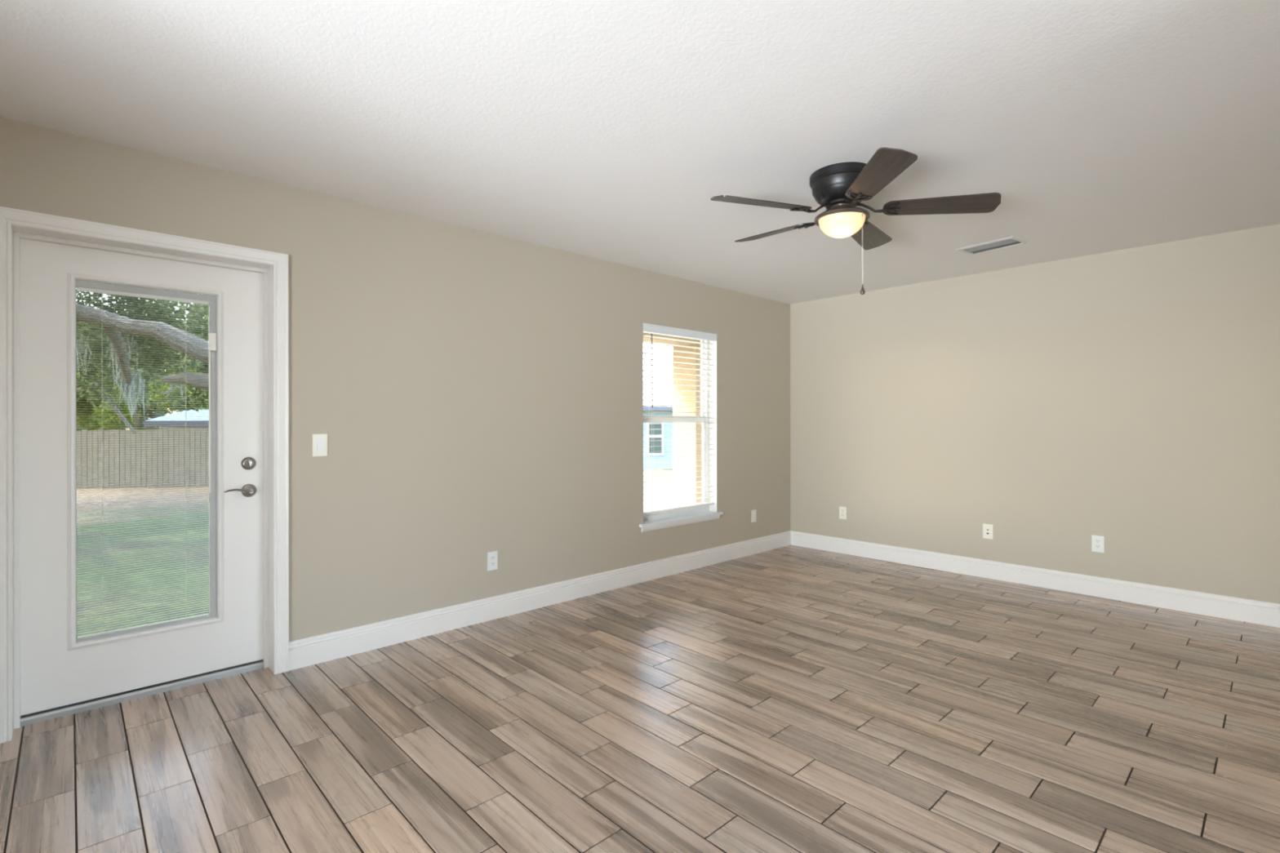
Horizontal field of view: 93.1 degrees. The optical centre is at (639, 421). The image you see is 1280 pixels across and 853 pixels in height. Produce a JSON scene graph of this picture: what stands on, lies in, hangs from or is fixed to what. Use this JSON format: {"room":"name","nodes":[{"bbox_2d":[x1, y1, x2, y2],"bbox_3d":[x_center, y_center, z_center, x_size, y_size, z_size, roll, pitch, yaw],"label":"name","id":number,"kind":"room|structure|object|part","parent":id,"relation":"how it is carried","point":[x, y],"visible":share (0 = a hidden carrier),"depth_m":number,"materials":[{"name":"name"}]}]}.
{"room":"empty living room","nodes":[
{"label":"empty living room","id":0,"kind":"room"},
{"bbox_2d":[0,117,790,641],"bbox_3d":[-1.631,0.029,3.292,8.836,2.640,0.150,0,0,-43],"label":"wall","id":1,"kind":"structure","parent":0,"point":[473,393],"depth_m":3.64,"materials":[{"name":"beige paint"}]},
{"bbox_2d":[11,225,273,735],"bbox_3d":[-2.212,0.228,2.769,0.943,2.046,0.185,0,0,-43],"label":"door","id":2,"kind":"structure","parent":1,"relation":"in","point":[56,673],"depth_m":2.72,"materials":[{"name":"white paint"}]},
{"bbox_3d":[-2.269,0.935,2.789,0.467,0.007,0.011,0,0,-43],"label":"blind rail","id":3,"kind":"part","parent":2,"relation":"part of","materials":[{"name":"white plastic"}]},
{"bbox_3d":[-2.272,0.184,2.788,0.299,1.506,0.014,0,0,-43],"label":"ladder cord","id":4,"kind":"part","parent":2,"relation":"part of","materials":[{"name":"white fabric"}]},
{"bbox_3d":[-2.244,0.169,2.784,0.556,1.618,0.024,0,0,-43],"label":"glass frame","id":5,"kind":"part","parent":2,"relation":"part of","materials":[{"name":"white"}]},
{"bbox_3d":[-1.975,0.341,2.986,0.122,0.030,0.050,0,0,-43],"label":"lever","id":6,"kind":"part","parent":2,"relation":"part of","materials":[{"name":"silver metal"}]},
{"bbox_3d":[-1.959,0.345,3.041,0.066,0.066,0.016,0,0,-43],"label":"handle","id":7,"kind":"part","parent":2,"relation":"part of","materials":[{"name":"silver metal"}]},
{"bbox_2d":[0,206,288,743],"bbox_3d":[-2.142,0.206,2.694,1.028,2.088,0.022,0,0,-43],"label":"trim","id":8,"kind":"structure","parent":1,"relation":"attached to","point":[9,217],"depth_m":2.61,"materials":[{"name":"white paint"}]},
{"bbox_2d":[312,434,327,456],"bbox_3d":[-1.662,0.121,3.152,0.072,0.116,0.012,0,0,-43],"label":"light switch","id":9,"kind":"object","parent":1,"relation":"attached to","point":[319,441],"visible":1,"depth_m":3.15,"materials":[{"name":"white plastic"}]},
{"bbox_2d":[487,551,497,570],"bbox_3d":[-0.932,0.880,3.841,0.072,0.116,0.008,0,0,-43],"label":"electrical outlet","id":10,"kind":"object","parent":1,"relation":"attached to","point":[492,557],"visible":1,"depth_m":3.84,"materials":[{"name":"white plastic"}]},
{"bbox_2d":[288,530,791,671],"bbox_3d":[-0.117,1.177,4.603,4.535,0.141,0.014,0,0,-43],"label":"baseboard","id":11,"kind":"structure","parent":1,"relation":"attached to","point":[314,650],"depth_m":3.85,"materials":[{"name":"white paint"}]},
{"bbox_2d":[639,323,723,532],"bbox_3d":[0.312,0.042,5.098,0.992,1.634,0.184,0,0,-43],"label":"window","id":12,"kind":"structure","parent":1,"relation":"in","point":[655,521],"depth_m":5.38,"materials":[{"name":"white paint"}]},
{"bbox_3d":[0.283,0.352,5.130,0.832,0.805,0.027,0,0,-43],"label":"sash","id":13,"kind":"part","parent":12,"relation":"part of","materials":[{"name":"white plastic"}]},
{"bbox_2d":[643,323,716,514],"bbox_3d":[0.328,-0.020,5.081,0.893,1.500,0.074,0,0,-43],"label":"window blind","id":14,"kind":"object","parent":12,"relation":"attached to","point":[646,327],"visible":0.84,"depth_m":5.03,"materials":[{"name":"white plastic"}]},
{"bbox_3d":[0.093,-0.004,4.873,0.006,1.442,0.055,0,0,-43],"label":"ladder cord","id":15,"kind":"part","parent":14,"relation":"part of","materials":[{"name":"white fabric"}]},
{"bbox_3d":[0.322,0.721,5.088,0.882,0.017,0.050,0,0,-43],"label":"rail","id":16,"kind":"part","parent":14,"relation":"part of","materials":[{"name":"white plastic"}]},
{"bbox_3d":[0.336,0.808,5.074,0.992,0.022,0.119,0,0,-43],"label":"sill","id":17,"kind":"part","parent":12,"relation":"part of","materials":[{"name":"white wood"}]},
{"bbox_3d":[0.263,-0.366,5.150,0.832,0.727,0.024,0,0,-43],"label":"sash","id":18,"kind":"part","parent":12,"relation":"part of","materials":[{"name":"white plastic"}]},
{"bbox_2d":[751,509,756,522],"bbox_3d":[1.076,0.889,5.731,0.072,0.116,0.007,0,0,-43],"label":"electrical outlet","id":19,"kind":"object","parent":1,"relation":"attached to","point":[753,518],"visible":1,"depth_m":5.72,"materials":[{"name":"beige plastic"}]},
{"bbox_2d":[0,545,1279,852],"bbox_3d":[0.520,1.287,0.921,8.693,0.080,6.590,0,0,-43],"label":"floor","id":20,"kind":"structure","parent":0,"point":[789,699],"depth_m":2.42,"materials":[{"name":"brown tile"}]},
{"bbox_2d":[0,0,1279,304],"bbox_3d":[0.611,-1.243,0.907,8.536,0.100,6.400,0,0,-43],"label":"ceiling","id":21,"kind":"structure","parent":0,"point":[605,130],"depth_m":2.31,"materials":[{"name":"white paint"}]},
{"bbox_2d":[710,147,1000,294],"bbox_3d":[0.970,-0.893,2.970,1.292,0.602,1.284,0,0,-43],"label":"ceiling fan","id":22,"kind":"object","parent":21,"relation":"hanging from","point":[839,188],"visible":1,"depth_m":2.82,"materials":[{"name":"black metal"}]},
{"bbox_3d":[0.565,-1.009,2.803,0.493,0.006,0.154,0,13,-18],"label":"fan blade","id":23,"kind":"part","parent":22,"relation":"part of","materials":[{"name":"brown wood"}]},
{"bbox_3d":[0.724,-1.023,3.284,0.154,0.006,0.493,-16,12,-34],"label":"fan blade","id":24,"kind":"part","parent":22,"relation":"part of","materials":[{"name":"brown wood"}]},
{"bbox_3d":[0.976,-0.938,2.934,0.216,0.088,0.216,0,0,-43],"label":"lamp shade","id":25,"kind":"part","parent":22,"relation":"part of","materials":[{"name":"white glass"}]},
{"bbox_3d":[1.035,-0.814,2.834,0.007,0.350,0.017,0,0,-31],"label":"pull chain","id":26,"kind":"part","parent":22,"relation":"part of","materials":[{"name":"grey metal"}]},
{"bbox_3d":[1.038,-0.616,2.829,0.022,0.049,0.022,0,0,-43],"label":"chain pull","id":27,"kind":"part","parent":22,"relation":"part of","materials":[{"name":"brown metal"}]},
{"bbox_3d":[1.230,-1.010,3.282,0.154,0.006,0.493,-16,-9,35],"label":"fan blade","id":28,"kind":"part","parent":22,"relation":"part of","materials":[{"name":"brown wood"}]},
{"bbox_3d":[0.974,-1.010,2.503,0.154,0.006,0.493,13,0,0],"label":"fan blade","id":29,"kind":"part","parent":22,"relation":"part of","materials":[{"name":"brown wood"}]},
{"bbox_3d":[1.385,-0.997,2.799,0.493,0.006,0.154,3,-12,18],"label":"fan blade","id":30,"kind":"part","parent":22,"relation":"part of","materials":[{"name":"brown wood"}]},
{"bbox_2d":[955,235,1029,254],"bbox_3d":[2.389,-1.195,4.121,0.236,0.014,0.376,0,0,-35],"label":"ceiling vent","id":31,"kind":"object","parent":21,"relation":"in","point":[1011,241],"visible":1,"depth_m":4.10,"materials":[{"name":"white metal"}]},
{"bbox_2d":[790,223,1279,604],"bbox_3d":[3.827,0.023,3.828,0.150,2.640,6.550,0,0,-43],"label":"wall","id":32,"kind":"structure","parent":0,"point":[1130,397],"depth_m":4.46,"materials":[{"name":"beige paint"}]},
{"bbox_2d":[839,506,846,519],"bbox_3d":[1.920,0.862,5.741,0.008,0.116,0.072,0,0,-43],"label":"electrical outlet","id":33,"kind":"object","parent":32,"relation":"attached to","point":[842,510],"visible":1,"depth_m":5.74,"materials":[{"name":"beige plastic"}]},
{"bbox_2d":[982,523,992,539],"bbox_3d":[2.770,0.874,4.834,0.012,0.116,0.072,0,0,-43],"label":"cable wall plate","id":34,"kind":"object","parent":32,"relation":"attached to","point":[987,528],"visible":1,"depth_m":4.83,"materials":[{"name":"beige plastic"}]},
{"bbox_2d":[791,530,1279,627],"bbox_3d":[2.826,1.173,4.773,0.014,0.141,3.800,0,0,-43],"label":"baseboard","id":35,"kind":"structure","parent":32,"relation":"attached to","point":[1260,612],"depth_m":4.45,"materials":[{"name":"white paint"}]},
{"bbox_2d":[1091,534,1104,552],"bbox_3d":[3.259,0.868,4.318,0.008,0.116,0.072,0,0,-43],"label":"electrical outlet","id":36,"kind":"object","parent":32,"relation":"attached to","point":[1097,541],"visible":1,"depth_m":4.32,"materials":[{"name":"white plastic"}]},
{"bbox_2d":[1094,544,1100,548],"bbox_3d":[3.257,0.888,4.317,0.002,0.025,0.034,0,0,-43],"label":"receptacle","id":37,"kind":"object","parent":36,"relation":"attached to","point":[1096,546],"depth_m":4.32,"materials":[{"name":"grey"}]},
{"label":"outside","id":38,"kind":"structure","parent":0,"visible":0},
{"bbox_2d":[76,468,672,640],"bbox_3d":[-10.216,1.931,26.911,50.000,1.003,46.000,0,0,-43],"label":"ground","id":39,"kind":"structure","parent":38,"point":[86,494],"depth_m":7.30,"materials":[{"name":"green plant"}]},
{"bbox_2d":[75,306,138,431],"bbox_3d":[-24.398,-1.460,26.999,3.384,7.242,5.227,0,0,-43],"label":"tree","id":40,"kind":"object","parent":39,"relation":"on","point":[91,336],"visible":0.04,"depth_m":25.92,"materials":[{"name":"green plant"}]},
{"bbox_2d":[76,370,142,431],"bbox_3d":[-17.707,0.065,19.468,3.951,3.705,1.889,0,0,27],"label":"bush","id":41,"kind":"object","parent":39,"relation":"on","point":[82,405],"visible":0.25,"depth_m":19.20,"materials":[{"name":"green plant"}]},
{"bbox_2d":[76,427,208,488],"bbox_3d":[-13.295,1.036,16.828,9.965,1.723,0.084,0,0,0],"label":"wooden fence","id":42,"kind":"object","parent":39,"relation":"on","point":[88,442],"visible":0.22,"depth_m":16.79,"materials":[{"name":"brown wood"}]},
{"bbox_2d":[75,279,217,433],"bbox_3d":[-14.081,-2.613,8.738,15.086,8.733,20.676,0,0,-43],"label":"oak tree","id":43,"kind":"object","parent":39,"relation":"on","point":[126,385],"visible":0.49,"depth_m":10.95,"materials":[{"name":"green plant"}]},
{"bbox_2d":[123,300,178,430],"bbox_3d":[-27.621,-2.166,34.031,3.713,8.981,5.607,0,0,-43],"label":"tree","id":44,"kind":"object","parent":39,"relation":"on","point":[148,415],"visible":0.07,"depth_m":32.83,"materials":[{"name":"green plant"}]},
{"bbox_2d":[143,409,208,429],"bbox_3d":[-11.405,0.716,19.790,6.600,2.248,3.620,0,0,0],"label":"shed","id":45,"kind":"object","parent":39,"relation":"on","point":[200,419],"visible":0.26,"depth_m":18.10,"materials":[{"name":"grey"}]},
{"bbox_2d":[145,368,208,412],"bbox_3d":[-17.302,-0.082,23.581,3.476,4.113,2.396,0,0,-7],"label":"bush","id":46,"kind":"object","parent":39,"relation":"on","point":[205,406],"visible":0.3,"depth_m":23.01,"materials":[{"name":"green plant"}]},
{"bbox_2d":[157,303,217,412],"bbox_3d":[-19.653,-1.989,27.818,3.870,8.163,4.884,0,0,-43],"label":"tree","id":47,"kind":"object","parent":39,"relation":"on","point":[206,369],"visible":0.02,"depth_m":26.34,"materials":[{"name":"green plant"}]},
{"bbox_2d":[643,373,672,469],"bbox_3d":[3.392,-0.011,23.990,9.800,3.748,6.820,0,0,0],"label":"house","id":48,"kind":"structure","parent":39,"relation":"on","point":[648,436],"depth_m":21.00,"materials":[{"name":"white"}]},
{"bbox_3d":[0.527,0.498,20.945,0.443,1.163,0.009,0,0,0],"label":"pane","id":49,"kind":"part","parent":48,"relation":"part of","materials":[{"name":"grey glass"}]},
{"bbox_3d":[-3.085,1.456,2.988,11.600,0.190,1.399,0,0,-43],"label":"porch slab","id":50,"kind":"object","parent":39,"relation":"on","visible":0},
{"bbox_2d":[672,344,702,506],"bbox_3d":[0.551,0.252,6.828,0.160,2.209,0.350,0,0,-43],"label":"exterior wall","id":51,"kind":"structure","parent":50,"relation":"on","point":[677,440],"depth_m":6.75,"materials":[{"name":"beige paint"}]},
{"bbox_2d":[643,332,700,346],"bbox_3d":[-3.387,-0.913,3.124,11.350,0.129,0.350,0,0,-43],"label":"beam","id":52,"kind":"structure","parent":51,"relation":"on","point":[647,339],"depth_m":6.45,"materials":[{"name":"beige paint"}]}
]}

